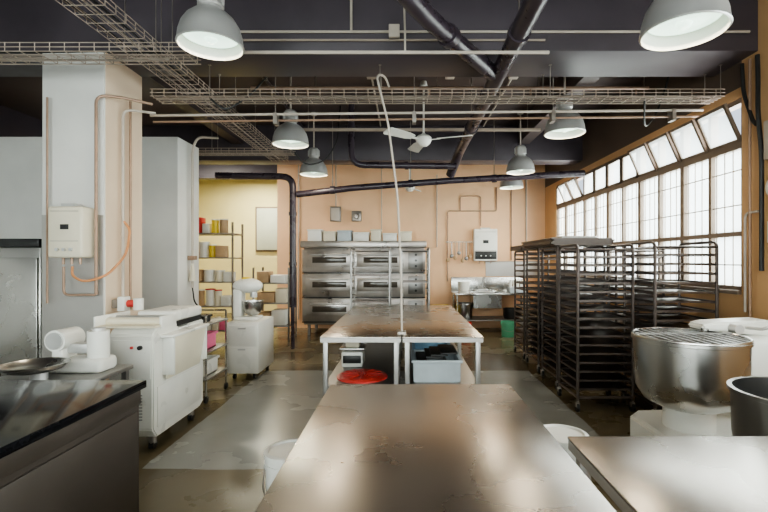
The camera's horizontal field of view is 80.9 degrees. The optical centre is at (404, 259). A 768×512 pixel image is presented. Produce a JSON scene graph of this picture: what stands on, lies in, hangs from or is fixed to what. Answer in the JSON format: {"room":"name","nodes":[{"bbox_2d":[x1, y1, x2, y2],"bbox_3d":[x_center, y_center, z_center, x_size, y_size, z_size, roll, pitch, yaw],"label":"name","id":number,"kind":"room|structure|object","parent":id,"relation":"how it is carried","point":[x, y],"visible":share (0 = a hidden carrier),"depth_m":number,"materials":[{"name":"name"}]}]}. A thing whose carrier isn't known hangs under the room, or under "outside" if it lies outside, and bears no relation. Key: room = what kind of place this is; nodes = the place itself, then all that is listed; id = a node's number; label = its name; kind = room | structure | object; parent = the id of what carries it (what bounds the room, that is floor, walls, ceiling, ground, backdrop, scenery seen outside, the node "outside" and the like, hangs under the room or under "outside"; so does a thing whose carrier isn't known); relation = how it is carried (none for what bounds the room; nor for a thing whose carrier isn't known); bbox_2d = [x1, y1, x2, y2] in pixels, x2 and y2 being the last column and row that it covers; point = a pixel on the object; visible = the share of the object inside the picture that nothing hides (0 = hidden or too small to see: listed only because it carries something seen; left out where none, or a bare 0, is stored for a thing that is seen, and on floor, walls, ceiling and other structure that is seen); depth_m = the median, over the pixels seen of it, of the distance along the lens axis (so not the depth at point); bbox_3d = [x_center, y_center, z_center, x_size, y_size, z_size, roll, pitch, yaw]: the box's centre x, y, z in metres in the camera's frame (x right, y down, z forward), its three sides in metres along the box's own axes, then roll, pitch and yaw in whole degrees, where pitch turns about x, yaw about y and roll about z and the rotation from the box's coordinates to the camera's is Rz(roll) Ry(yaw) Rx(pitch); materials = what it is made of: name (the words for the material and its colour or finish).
{"room":"commercial kitchen","nodes":[
{"label":"commercial kitchen","id":0,"kind":"room"},
{"bbox_2d":[0,104,41,136],"bbox_3d":[-6.600,-0.450,5.300,0.200,4.100,16.600,0,0,0],"label":"wall","id":1,"kind":"structure","parent":0,"point":[13,123],"depth_m":7.55,"materials":[{"name":"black paint"}]},
{"bbox_2d":[42,52,141,379],"bbox_3d":[-3.098,-0.175,4.496,0.585,3.550,0.608,0,0,0],"label":"structural column","id":2,"kind":"structure","parent":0,"point":[71,91],"depth_m":4.20,"materials":[{"name":"white paint"}]},
{"bbox_2d":[48,203,93,263],"bbox_3d":[-3.035,-0.235,4.090,0.310,0.550,0.200,0,0,0],"label":"water heater","id":3,"kind":"object","parent":2,"relation":"attached to","point":[70,225],"visible":0.99,"depth_m":4.01,"materials":[{"name":"beige plastic"}]},
{"bbox_2d":[46,94,155,309],"bbox_3d":[-2.844,-0.550,4.258,0.881,2.100,0.388,0,0,-37],"label":"pipes","id":4,"kind":"object","parent":2,"relation":"attached to","point":[130,110],"visible":1,"depth_m":4.24,"materials":[{"name":"orange metal"}]},
{"bbox_2d":[112,296,143,310],"bbox_3d":[-2.664,0.420,4.332,0.278,0.140,0.105,0,0,0],"label":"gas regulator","id":5,"kind":"object","parent":2,"relation":"attached to","point":[122,303],"visible":0.98,"depth_m":4.30,"materials":[{"name":"white plastic"}]},
{"bbox_2d":[0,137,198,310],"bbox_3d":[-4.815,-0.050,6.520,3.370,3.300,0.640,0,0,0],"label":"wall","id":6,"kind":"structure","parent":0,"point":[166,161],"depth_m":6.20,"materials":[{"name":"paint"}]},
{"bbox_2d":[187,136,218,304],"bbox_3d":[-2.912,-0.542,6.468,0.426,2.498,0.154,0,0,0],"label":"pipe","id":7,"kind":"object","parent":6,"relation":"attached to","point":[192,278],"depth_m":6.48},
{"bbox_2d":[199,180,276,312],"bbox_3d":[-1.600,-0.450,13.700,9.800,4.100,0.200,0,0,0],"label":"wall","id":8,"kind":"structure","parent":0,"point":[236,201],"depth_m":13.60,"materials":[{"name":"yellow paint"}]},
{"bbox_2d":[255,207,276,251],"bbox_3d":[-4.100,-0.925,13.540,0.800,1.350,0.080,0,0,0],"label":"notice board","id":9,"kind":"object","parent":8,"relation":"attached to","point":[265,217],"visible":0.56,"depth_m":13.50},
{"bbox_2d":[0,77,645,124],"bbox_3d":[-1.600,-2.575,5.300,10.200,0.150,17.000,0,0,0],"label":"ceiling","id":10,"kind":"structure","parent":0,"point":[21,94],"depth_m":6.76,"materials":[{"name":"paint"}]},
{"bbox_2d":[155,0,155,50],"bbox_3d":[-2.000,-2.090,3.612,0.024,0.820,0.024,0,0,0],"label":"rod","id":11,"kind":"object","parent":10,"relation":"hanging from","point":[155,0],"visible":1,"depth_m":3.61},
{"bbox_2d":[161,0,161,50],"bbox_3d":[-2.112,-2.150,3.900,0.024,0.700,0.024,0,0,0],"label":"rod","id":12,"kind":"object","parent":10,"relation":"hanging from","point":[161,0],"visible":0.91,"depth_m":3.90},
{"bbox_2d":[172,0,172,63],"bbox_3d":[-2.000,-2.090,3.868,0.024,0.820,0.024,0,0,0],"label":"rod","id":13,"kind":"object","parent":10,"relation":"hanging from","point":[172,0],"visible":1,"depth_m":3.87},
{"bbox_2d":[142,77,242,143],"bbox_3d":[-3.100,-2.325,6.575,0.200,0.350,3.550,0,0,0],"label":"joist","id":14,"kind":"object","parent":10,"relation":"attached to","point":[156,84],"depth_m":6.51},
{"bbox_2d":[208,64,210,95],"bbox_3d":[-1.950,-1.795,4.492,0.024,0.310,0.024,0,0,0],"label":"rod","id":15,"kind":"object","parent":10,"relation":"hanging from","point":[209,65],"visible":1,"depth_m":4.49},
{"bbox_2d":[150,92,724,103],"bbox_3d":[0.325,-1.675,4.610,5.750,0.079,0.229,0,0,0],"label":"cable tray","id":16,"kind":"object","parent":15,"relation":"hanging from","point":[274,98],"visible":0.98,"depth_m":4.56,"materials":[{"name":"grey metal"}]},
{"bbox_2d":[175,0,244,60],"bbox_3d":[-1.450,-2.045,3.360,0.478,0.910,0.478,0,0,0],"label":"pendant lamp","id":17,"kind":"object","parent":10,"relation":"hanging from","point":[205,30],"visible":1,"depth_m":3.29,"materials":[{"name":"metal"}]},
{"bbox_2d":[209,77,266,109],"bbox_3d":[-1.654,-2.023,4.773,0.760,0.961,0.227,0,0,-42],"label":"cable","id":18,"kind":"object","parent":10,"relation":"hanging from","point":[263,80],"visible":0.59,"depth_m":4.63,"materials":[{"name":"black plastic"}]},
{"bbox_2d":[262,77,302,127],"bbox_3d":[-1.900,-2.466,6.600,0.060,0.069,3.400,0,0,0],"label":"conduit","id":19,"kind":"object","parent":10,"relation":"attached to","point":[268,83],"visible":0.21,"depth_m":6.60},
{"bbox_2d":[272,77,308,148],"bbox_3d":[-1.500,-2.005,5.900,0.478,0.990,0.478,0,0,0],"label":"pendant lamp","id":20,"kind":"object","parent":10,"relation":"hanging from","point":[289,135],"visible":0.87,"depth_m":5.79,"materials":[{"name":"metal"}]},
{"bbox_2d":[299,112,327,176],"bbox_3d":[-1.550,-1.975,7.650,0.478,1.050,0.478,0,0,0],"label":"pendant lamp","id":21,"kind":"object","parent":10,"relation":"hanging from","point":[316,170],"visible":0.96,"depth_m":7.56,"materials":[{"name":"metal"}]},
{"bbox_2d":[294,106,340,164],"bbox_3d":[-1.391,-2.004,7.192,0.740,0.994,0.054,0,0,-17],"label":"cable","id":22,"kind":"object","parent":10,"relation":"hanging from","point":[339,106],"visible":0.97,"depth_m":7.24,"materials":[{"name":"black plastic"}]},
{"bbox_2d":[142,125,582,164],"bbox_3d":[-1.600,-2.175,8.550,9.800,0.650,0.400,0,0,0],"label":"ceiling beam","id":23,"kind":"structure","parent":10,"relation":"attached to","point":[485,147],"depth_m":8.35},
{"bbox_2d":[371,79,380,126],"bbox_3d":[-0.450,-2.476,6.600,0.060,0.048,3.400,0,0,0],"label":"conduit","id":24,"kind":"object","parent":10,"relation":"attached to","point":[371,79],"visible":0.33,"depth_m":7.15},
{"bbox_2d":[0,0,757,76],"bbox_3d":[-1.600,-2.225,4.500,9.800,0.550,0.600,0,0,0],"label":"ceiling beam","id":25,"kind":"structure","parent":10,"relation":"attached to","point":[570,54],"depth_m":4.20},
{"bbox_2d":[244,7,548,53],"bbox_3d":[-0.270,-2.109,3.750,2.940,0.783,0.026,0,0,0],"label":"conduit","id":26,"kind":"object","parent":10,"relation":"attached to","point":[246,52],"depth_m":3.74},
{"bbox_2d":[347,104,456,169],"bbox_3d":[-0.051,-1.974,7.200,1.744,1.053,0.126,0,0,0],"label":"pipe","id":27,"kind":"object","parent":10,"relation":"attached to","point":[380,165],"visible":0.89,"depth_m":7.16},
{"bbox_2d":[402,169,420,191],"bbox_3d":[0.024,-1.980,9.638,0.953,1.040,0.997,0,0,0],"label":"ceiling fan","id":28,"kind":"object","parent":10,"relation":"hanging from","point":[408,189],"depth_m":9.57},
{"bbox_2d":[303,102,540,130],"bbox_3d":[0.075,-2.250,6.980,4.050,0.500,0.040,0,0,0],"label":"channel","id":29,"kind":"object","parent":10,"relation":"attached to","point":[308,128],"visible":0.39,"depth_m":6.96,"materials":[{"name":"metal"}]},
{"bbox_2d":[150,77,703,125],"bbox_3d":[0.235,-1.983,4.890,5.970,1.034,0.100,0,0,0],"label":"conduit","id":30,"kind":"object","parent":10,"relation":"attached to","point":[671,116],"depth_m":4.86,"materials":[{"name":"metal"}]},
{"bbox_2d":[383,80,472,152],"bbox_3d":[0.319,-2.045,6.389,1.211,0.910,1.178,0,0,0],"label":"ceiling fan","id":31,"kind":"object","parent":10,"relation":"hanging from","point":[422,140],"depth_m":6.21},
{"bbox_2d":[296,121,584,197],"bbox_3d":[0.623,-1.811,8.070,5.160,1.377,0.175,0,0,0],"label":"pipe","id":32,"kind":"object","parent":10,"relation":"hanging from","point":[494,178],"visible":0.95,"depth_m":8.02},
{"bbox_2d":[367,77,517,78],"bbox_3d":[0.525,-2.465,6.000,3.050,0.070,0.120,0,0,0],"label":"conduit","id":33,"kind":"object","parent":10,"relation":"attached to","point":[367,77],"visible":0.22,"depth_m":6.03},
{"bbox_2d":[250,77,648,98],"bbox_3d":[0.550,-2.250,5.550,4.900,0.500,0.060,0,0,0],"label":"pipe","id":34,"kind":"object","parent":10,"relation":"attached to","point":[315,87],"visible":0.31,"depth_m":5.53,"materials":[{"name":"grey metal"}]},
{"bbox_2d":[397,0,547,177],"bbox_3d":[0.021,-1.971,4.489,1.981,1.058,7.033,0,0,0],"label":"pipe","id":35,"kind":"object","parent":10,"relation":"hanging from","point":[447,34],"visible":0.94,"depth_m":3.70,"materials":[{"name":"metal"}]},
{"bbox_2d":[240,0,749,40],"bbox_3d":[0.600,-2.265,4.175,5.200,0.469,0.050,0,0,0],"label":"conduit","id":36,"kind":"object","parent":10,"relation":"attached to","point":[394,31],"visible":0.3,"depth_m":4.17,"materials":[{"name":"metal"}]},
{"bbox_2d":[483,79,511,126],"bbox_3d":[1.450,-2.476,6.600,0.060,0.048,3.400,0,0,0],"label":"conduit","id":37,"kind":"object","parent":10,"relation":"attached to","point":[510,80],"visible":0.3,"depth_m":7.15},
{"bbox_2d":[499,168,522,189],"bbox_3d":[2.150,-1.980,9.100,0.478,1.040,0.478,0,0,0],"label":"pendant lamp","id":38,"kind":"object","parent":10,"relation":"hanging from","point":[514,184],"visible":0.52,"depth_m":8.96,"materials":[{"name":"metal"}]},
{"bbox_2d":[506,113,534,174],"bbox_3d":[1.950,-1.990,7.600,0.478,1.020,0.478,0,0,0],"label":"pendant lamp","id":39,"kind":"object","parent":10,"relation":"hanging from","point":[520,164],"visible":0.98,"depth_m":7.51,"materials":[{"name":"metal"}]},
{"bbox_2d":[549,64,551,95],"bbox_3d":[1.450,-1.795,4.492,0.024,0.310,0.024,0,0,0],"label":"rod","id":40,"kind":"object","parent":10,"relation":"hanging from","point":[549,64],"visible":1,"depth_m":4.49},
{"bbox_2d":[518,77,599,143],"bbox_3d":[2.200,-2.325,6.575,0.200,0.350,3.550,0,0,0],"label":"joist","id":41,"kind":"object","parent":10,"relation":"attached to","point":[527,137],"depth_m":6.82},
{"bbox_2d":[544,77,585,138],"bbox_3d":[1.900,-2.000,5.360,0.478,1.000,0.478,0,0,0],"label":"pendant lamp","id":42,"kind":"object","parent":10,"relation":"hanging from","point":[561,128],"visible":0.79,"depth_m":5.28,"materials":[{"name":"metal"}]},
{"bbox_2d":[643,77,668,126],"bbox_3d":[2.688,-1.978,4.894,0.759,1.044,0.134,0,0,-42],"label":"cable","id":43,"kind":"object","parent":10,"relation":"hanging from","point":[644,101],"visible":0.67,"depth_m":4.95,"materials":[{"name":"black plastic"}]},
{"bbox_2d":[639,0,732,50],"bbox_3d":[1.660,-1.925,2.680,0.478,1.150,0.478,0,0,0],"label":"pendant lamp","id":44,"kind":"object","parent":10,"relation":"hanging from","point":[667,25],"visible":1,"depth_m":2.67,"materials":[{"name":"metal"}]},
{"bbox_2d":[719,64,722,95],"bbox_3d":[3.150,-1.795,4.492,0.024,0.310,0.024,0,0,0],"label":"rod","id":45,"kind":"object","parent":10,"relation":"hanging from","point":[720,65],"visible":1,"depth_m":4.49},
{"bbox_3d":[-3.000,-2.085,6.992,0.024,0.830,0.024,0,0,0],"label":"rod","id":46,"kind":"object","parent":10,"relation":"hanging from","visible":0},
{"bbox_2d":[199,148,295,155],"bbox_3d":[-2.675,-1.705,7.100,1.850,0.079,0.209,0,0,0],"label":"cable tray","id":47,"kind":"object","parent":46,"relation":"hanging from","point":[205,151],"visible":0.78,"depth_m":7.05,"materials":[{"name":"grey metal"}]},
{"bbox_3d":[-2.428,-2.150,2.200,0.024,0.700,0.024,0,0,0],"label":"rod","id":48,"kind":"object","parent":10,"relation":"hanging from","visible":0},
{"bbox_2d":[55,0,287,160],"bbox_3d":[-2.270,-1.835,4.900,0.309,0.079,6.600,0,0,0],"label":"cable tray","id":49,"kind":"object","parent":48,"relation":"hanging from","point":[68,3],"visible":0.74,"depth_m":4.16,"materials":[{"name":"grey metal"}]},
{"bbox_2d":[199,165,544,327],"bbox_3d":[-1.600,-0.450,10.700,9.800,4.100,0.200,0,0,0],"label":"wall","id":50,"kind":"structure","parent":0,"point":[417,209],"depth_m":10.60,"materials":[{"name":"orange paint"}]},
{"bbox_2d":[330,165,340,221],"bbox_3d":[-1.625,-1.600,10.540,0.250,1.400,0.100,0,0,0],"label":"electrical box","id":51,"kind":"object","parent":50,"relation":"attached to","point":[335,211],"visible":0.98,"depth_m":10.50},
{"bbox_2d":[352,211,361,221],"bbox_3d":[-1.135,-1.025,10.527,0.230,0.250,0.135,0,0,0],"label":"electrical box","id":52,"kind":"object","parent":50,"relation":"attached to","point":[356,215],"depth_m":10.51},
{"bbox_2d":[298,165,526,319],"bbox_3d":[0.177,-0.475,10.570,5.383,3.750,0.037,0,0,0],"label":"copper pipework","id":53,"kind":"object","parent":50,"relation":"attached to","point":[460,210],"visible":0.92,"depth_m":10.56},
{"bbox_2d":[446,242,471,262],"bbox_3d":[1.265,-0.185,10.526,0.630,0.490,0.148,0,0,0],"label":"hanging utensils","id":54,"kind":"object","parent":50,"relation":"attached to","point":[458,252],"visible":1,"depth_m":10.46,"materials":[{"name":"metal"}]},
{"bbox_2d":[473,228,496,262],"bbox_3d":[1.870,-0.335,10.490,0.540,0.830,0.200,0,0,0],"label":"water heater","id":55,"kind":"object","parent":50,"relation":"attached to","point":[484,239],"visible":1,"depth_m":10.41,"materials":[{"name":"white metal"}]},
{"bbox_2d":[486,261,540,275],"bbox_3d":[2.590,0.205,10.592,1.380,0.350,0.016,0,0,0],"label":"panel","id":56,"kind":"object","parent":50,"relation":"attached to","point":[495,268],"visible":0.54,"depth_m":10.59,"materials":[{"name":"metal"}]},
{"bbox_2d":[139,313,661,511],"bbox_3d":[-1.600,1.650,5.300,10.200,0.100,17.000,0,0,0],"label":"floor","id":57,"kind":"structure","parent":0,"point":[213,461],"depth_m":4.63,"materials":[{"name":"concrete"}]},
{"bbox_2d":[0,239,41,376],"bbox_3d":[-3.960,0.700,4.539,1.080,1.800,0.822,0,0,0],"label":"fridge","id":58,"kind":"object","parent":57,"relation":"on","point":[20,259],"visible":0.19,"depth_m":4.19,"materials":[{"name":"metal"}]},
{"bbox_2d":[0,364,132,379],"bbox_3d":[-2.430,1.200,3.100,0.700,0.800,0.700,0,0,0],"label":"stand","id":59,"kind":"object","parent":57,"relation":"on","point":[124,369],"visible":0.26,"depth_m":3.13,"materials":[{"name":"metal"}]},
{"bbox_2d":[0,326,116,379],"bbox_3d":[-2.388,0.645,3.062,0.495,0.310,0.595,0,0,0],"label":"scale","id":60,"kind":"object","parent":59,"relation":"on","point":[64,344],"visible":0.98,"depth_m":3.17,"materials":[{"name":"white plastic"}]},
{"bbox_2d":[0,380,145,511],"bbox_3d":[-2.300,1.125,1.020,1.800,0.950,2.840,0,0,0],"label":"countertop","id":61,"kind":"structure","parent":57,"relation":"on","point":[66,445],"depth_m":2.00,"materials":[{"name":"metal"}]},
{"bbox_2d":[93,305,209,448],"bbox_3d":[-2.270,1.030,4.145,0.620,1.140,0.950,0,0,0],"label":"machine","id":62,"kind":"object","parent":57,"relation":"on","point":[166,346],"visible":0.91,"depth_m":3.85,"materials":[{"name":"white metal"}]},
{"bbox_2d":[201,309,227,403],"bbox_3d":[-2.410,1.105,5.300,0.420,0.991,0.640,0,0,0],"label":"trolley","id":63,"kind":"object","parent":57,"relation":"on","point":[212,321],"visible":0.42,"depth_m":5.42,"materials":[{"name":"metal"}]},
{"bbox_2d":[200,314,212,322],"bbox_3d":[-2.410,0.679,5.220,0.260,0.079,0.240,0,0,0],"label":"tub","id":64,"kind":"object","parent":63,"relation":"in","point":[208,315],"visible":0.34,"depth_m":5.25,"materials":[{"name":"black plastic"}]},
{"bbox_2d":[203,355,219,376],"bbox_3d":[-2.410,1.240,5.275,0.320,0.179,0.390,0,0,0],"label":"tub","id":65,"kind":"object","parent":63,"relation":"in","point":[212,360],"visible":0.29,"depth_m":5.31,"materials":[{"name":"white plastic"}]},
{"bbox_2d":[207,331,217,349],"bbox_3d":[-2.410,0.940,5.250,0.320,0.179,0.340,0,0,0],"label":"tub","id":66,"kind":"object","parent":63,"relation":"in","point":[211,335],"visible":0.24,"depth_m":5.28,"materials":[{"name":"pink plastic"}]},
{"bbox_2d":[199,222,242,331],"bbox_3d":[-3.690,0.450,8.550,1.050,2.300,0.530,0,0,0],"label":"shelving","id":67,"kind":"object","parent":57,"relation":"on","point":[232,234],"visible":0.27,"depth_m":8.29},
{"bbox_2d":[199,217,235,329],"bbox_3d":[-3.675,0.254,8.441,0.962,2.093,0.222,0,0,0],"label":"containers","id":68,"kind":"object","parent":67,"relation":"on","point":[215,297],"visible":0.52,"depth_m":8.35,"materials":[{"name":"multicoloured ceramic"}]},
{"bbox_2d":[227,316,273,378],"bbox_3d":[-2.165,1.215,6.335,0.430,0.770,0.730,0,0,0],"label":"base cabinet","id":69,"kind":"object","parent":57,"relation":"on","point":[250,347],"visible":0.95,"depth_m":5.99,"materials":[{"name":"white metal"}]},
{"bbox_2d":[233,277,263,319],"bbox_3d":[-2.196,0.532,6.300,0.427,0.595,0.294,0,0,0],"label":"mixer","id":70,"kind":"object","parent":69,"relation":"on","point":[252,308],"visible":1,"depth_m":6.20,"materials":[{"name":"white metal"}]},
{"bbox_2d":[215,172,296,348],"bbox_3d":[-2.674,0.010,8.100,1.453,3.180,0.144,0,0,0],"label":"pipe","id":71,"kind":"object","parent":57,"relation":"on","point":[218,175],"visible":1,"depth_m":8.05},
{"bbox_2d":[252,267,296,340],"bbox_3d":[-2.650,0.875,9.200,0.730,1.450,0.630,0,0,0],"label":"shelf unit","id":72,"kind":"object","parent":57,"relation":"on","point":[288,325],"visible":0.41,"depth_m":8.90,"materials":[{"name":"metal"}]},
{"bbox_2d":[257,271,287,324],"bbox_3d":[-2.655,0.765,9.125,0.590,1.070,0.350,0,0,0],"label":"stacked boxes","id":73,"kind":"object","parent":72,"relation":"on","point":[280,295],"visible":0.68,"depth_m":8.95,"materials":[{"name":"cardboard"}]},
{"bbox_2d":[262,439,297,494],"bbox_3d":[-0.560,1.260,2.197,0.257,0.680,0.259,0,0,0],"label":"bucket","id":74,"kind":"object","parent":57,"relation":"on","point":[275,454],"visible":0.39,"depth_m":2.14,"materials":[{"name":"white plastic"}]},
{"bbox_2d":[320,305,400,395],"bbox_3d":[-0.405,1.150,5.545,0.740,0.900,2.910,0,0,0],"label":"prep table","id":75,"kind":"object","parent":57,"relation":"on","point":[377,326],"visible":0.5,"depth_m":4.81,"materials":[{"name":"metal"}]},
{"bbox_2d":[339,342,366,366],"bbox_3d":[-0.565,0.994,4.950,0.270,0.308,0.340,0,0,0],"label":"scale","id":76,"kind":"object","parent":75,"relation":"on","point":[353,353],"visible":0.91,"depth_m":4.80,"materials":[{"name":"white plastic"}]},
{"bbox_2d":[337,368,387,383],"bbox_3d":[-0.420,1.130,4.420,0.500,0.036,0.500,0,0,0],"label":"lid","id":77,"kind":"object","parent":75,"relation":"on","point":[354,376],"visible":1,"depth_m":4.33,"materials":[{"name":"plastic"}]},
{"bbox_2d":[376,74,405,334],"bbox_3d":[-0.096,-0.555,4.326,0.305,2.511,0.255,0,0,29],"label":"conduit","id":78,"kind":"object","parent":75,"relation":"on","point":[400,332],"visible":1,"depth_m":4.24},
{"bbox_2d":[300,241,425,334],"bbox_3d":[-0.875,0.600,9.990,2.650,2.000,1.120,0,0,0],"label":"oven","id":79,"kind":"object","parent":57,"relation":"on","point":[325,264],"visible":0.84,"depth_m":9.53,"materials":[{"name":"metal"}]},
{"bbox_2d":[307,229,411,240],"bbox_3d":[-0.980,-0.530,9.900,2.260,0.260,0.420,0,0,0],"label":"storage boxes","id":80,"kind":"object","parent":79,"relation":"on","point":[313,234],"visible":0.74,"depth_m":9.70,"materials":[{"name":"white plastic"}]},
{"bbox_2d":[350,247,390,308],"bbox_3d":[-0.580,0.692,7.760,0.684,1.815,0.590,0,0,0],"label":"rack","id":81,"kind":"object","parent":57,"relation":"on","point":[388,300],"visible":0.44,"depth_m":7.51,"materials":[{"name":"metal"}]},
{"bbox_2d":[401,247,429,355],"bbox_3d":[0.170,0.692,7.760,0.504,1.815,0.590,0,0,0],"label":"rack","id":82,"kind":"object","parent":57,"relation":"on","point":[428,248],"visible":0.47,"depth_m":7.49,"materials":[{"name":"metal"}]},
{"bbox_2d":[255,384,615,511],"bbox_3d":[0.085,1.150,1.545,1.010,0.900,1.990,0,0,0],"label":"prep table","id":83,"kind":"object","parent":57,"relation":"on","point":[364,447],"visible":1,"depth_m":1.58,"materials":[{"name":"metal"}]},
{"bbox_2d":[402,305,483,383],"bbox_3d":[0.345,1.150,5.545,0.740,0.900,2.910,0,0,0],"label":"prep table","id":84,"kind":"object","parent":57,"relation":"on","point":[421,323],"visible":0.52,"depth_m":4.53,"materials":[{"name":"metal"}]},
{"bbox_2d":[412,342,450,349],"bbox_3d":[0.300,1.054,5.100,0.440,0.188,0.540,0,0,0],"label":"tub","id":85,"kind":"object","parent":84,"relation":"on","point":[415,345],"visible":0.28,"depth_m":5.34,"materials":[{"name":"blue plastic"}]},
{"bbox_2d":[411,345,462,381],"bbox_3d":[0.300,1.012,4.460,0.480,0.271,0.520,0,0,0],"label":"tub","id":86,"kind":"object","parent":84,"relation":"on","point":[440,363],"visible":1,"depth_m":4.22,"materials":[{"name":"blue plastic"}]},
{"bbox_2d":[451,277,530,325],"bbox_3d":[1.915,0.988,10.115,1.670,1.224,0.830,0,0,0],"label":"sink","id":87,"kind":"object","parent":57,"relation":"on","point":[484,292],"visible":0.66,"depth_m":10.35,"materials":[{"name":"metal"}]},
{"bbox_2d":[454,302,471,318],"bbox_3d":[1.300,1.130,10.050,0.420,0.340,0.420,0,0,0],"label":"stock pot","id":88,"kind":"object","parent":87,"relation":"on","point":[464,308],"visible":0.76,"depth_m":9.88,"materials":[{"name":"metal"}]},
{"bbox_2d":[458,281,469,292],"bbox_3d":[1.300,0.599,9.946,0.278,0.240,0.281,0,0,0],"label":"bucket","id":89,"kind":"object","parent":87,"relation":"on","point":[463,286],"visible":1,"depth_m":9.85,"materials":[{"name":"white plastic"}]},
{"bbox_2d":[503,307,521,318],"bbox_3d":[2.400,1.190,10.050,0.420,0.219,0.420,0,0,0],"label":"stock pot","id":90,"kind":"object","parent":87,"relation":"on","point":[508,312],"visible":0.73,"depth_m":9.90,"materials":[{"name":"black metal"}]},
{"bbox_2d":[507,280,525,292],"bbox_3d":[2.475,0.585,10.025,0.350,0.269,0.350,0,0,0],"label":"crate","id":91,"kind":"object","parent":87,"relation":"on","point":[510,288],"visible":0.75,"depth_m":9.99,"materials":[{"name":"white plastic"}]},
{"bbox_2d":[500,320,513,337],"bbox_3d":[2.150,1.440,9.394,0.320,0.320,0.323,0,0,0],"label":"bucket","id":92,"kind":"object","parent":57,"relation":"on","point":[507,326],"visible":0.81,"depth_m":9.28,"materials":[{"name":"green plastic"}]},
{"bbox_2d":[513,251,555,358],"bbox_3d":[2.210,0.722,7.560,0.624,1.755,0.690,0,0,0],"label":"rack","id":93,"kind":"object","parent":57,"relation":"on","point":[522,328],"visible":0.48,"depth_m":7.67,"materials":[{"name":"metal"}]},
{"bbox_2d":[510,245,566,250],"bbox_3d":[2.230,-0.198,7.575,0.740,0.072,0.750,0,0,0],"label":"trays","id":94,"kind":"object","parent":93,"relation":"on","point":[513,248],"visible":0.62,"depth_m":7.44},
{"bbox_2d":[525,248,580,371],"bbox_3d":[2.190,0.712,6.710,0.624,1.775,0.690,0,0,0],"label":"rack","id":95,"kind":"object","parent":57,"relation":"on","point":[535,349],"visible":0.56,"depth_m":6.75,"materials":[{"name":"metal"}]},
{"bbox_2d":[544,424,588,462],"bbox_3d":[0.800,1.240,2.296,0.268,0.720,0.270,0,0,0],"label":"bucket","id":96,"kind":"object","parent":57,"relation":"on","point":[560,432],"visible":0.18,"depth_m":2.31,"materials":[{"name":"white plastic"}]},
{"bbox_2d":[540,246,605,389],"bbox_3d":[2.170,0.712,5.860,0.624,1.775,0.690,0,0,0],"label":"rack","id":97,"kind":"object","parent":57,"relation":"on","point":[552,361],"visible":0.45,"depth_m":5.93,"materials":[{"name":"metal"}]},
{"bbox_2d":[521,236,614,247],"bbox_3d":[2.174,-0.239,6.200,0.793,0.122,1.400,0,0,0],"label":"trays","id":98,"kind":"object","parent":97,"relation":"on","point":[582,241],"visible":0.96,"depth_m":5.50,"materials":[{"name":"metal"}]},
{"bbox_2d":[557,244,635,411],"bbox_3d":[2.110,0.712,5.030,0.624,1.775,0.650,0,0,0],"label":"rack","id":99,"kind":"object","parent":57,"relation":"on","point":[592,362],"visible":1,"depth_m":4.92,"materials":[{"name":"metal"}]},
{"bbox_2d":[594,246,664,378],"bbox_3d":[2.870,0.712,5.810,0.624,1.775,0.690,0,0,0],"label":"rack","id":100,"kind":"object","parent":57,"relation":"on","point":[616,278],"visible":0.2,"depth_m":5.63,"materials":[{"name":"metal"}]},
{"bbox_2d":[568,436,767,511],"bbox_3d":[1.298,1.150,1.045,1.305,0.900,1.490,0,0,0],"label":"prep table","id":101,"kind":"object","parent":57,"relation":"on","point":[638,473],"visible":1,"depth_m":1.51,"materials":[{"name":"metal"}]},
{"bbox_2d":[621,241,718,409],"bbox_3d":[2.810,0.702,4.820,0.664,1.795,0.710,0,0,0],"label":"rack","id":102,"kind":"object","parent":57,"relation":"on","point":[654,319],"visible":0.49,"depth_m":4.74,"materials":[{"name":"metal"}]},
{"bbox_2d":[630,317,767,435],"bbox_3d":[2.356,1.002,3.326,1.314,1.195,0.807,0,0,-6],"label":"mixer","id":103,"kind":"object","parent":57,"relation":"on","point":[686,372],"visible":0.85,"depth_m":3.14,"materials":[{"name":"metal"}]},
{"bbox_2d":[727,376,767,435],"bbox_3d":[2.030,1.137,2.300,0.630,0.925,0.630,0,0,0],"label":"mixing bowl","id":104,"kind":"object","parent":57,"relation":"on","point":[748,394],"visible":0.57,"depth_m":2.32,"materials":[{"name":"metal"}]},
{"bbox_2d":[545,0,767,322],"bbox_3d":[3.410,-0.450,5.300,0.220,4.100,16.600,0,0,0],"label":"wall","id":105,"kind":"structure","parent":0,"point":[605,140],"depth_m":5.04,"materials":[{"name":"paint"}]},
{"bbox_2d":[554,98,741,294],"bbox_3d":[3.272,-0.630,7.120,0.266,1.940,5.420,0,0,0],"label":"window","id":106,"kind":"structure","parent":105,"relation":"in","point":[711,152],"depth_m":5.87,"materials":[{"name":"glass"}]},
{"bbox_2d":[740,54,763,317],"bbox_3d":[3.257,-0.651,4.239,0.052,2.501,0.275,0,0,0],"label":"cable","id":107,"kind":"object","parent":105,"relation":"attached to","point":[747,101],"visible":0.95,"depth_m":4.25,"materials":[{"name":"black plastic"}]},
{"bbox_2d":[764,120,767,159],"bbox_3d":[3.264,-1.075,3.980,0.068,0.350,0.160,0,0,0],"label":"junction box","id":108,"kind":"object","parent":105,"relation":"attached to","point":[765,122],"visible":1,"depth_m":4.03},
{"bbox_2d":[765,180,767,194],"bbox_3d":[3.263,-0.650,3.970,0.070,0.220,0.220,0,0,0],"label":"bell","id":109,"kind":"object","parent":105,"relation":"attached to","point":[766,185],"visible":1,"depth_m":4.03,"materials":[{"name":"white metal"}]},
{"bbox_3d":[-5.400,-2.090,3.612,0.024,0.820,0.024,0,0,0],"label":"rod","id":110,"kind":"object","parent":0,"visible":0},
{"bbox_2d":[0,42,200,64],"bbox_3d":[-3.875,-1.715,3.740,4.250,0.079,0.249,0,0,0],"label":"cable tray","id":111,"kind":"object","parent":110,"relation":"hanging from","point":[5,56],"visible":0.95,"depth_m":3.74,"materials":[{"name":"grey metal"}]}
]}

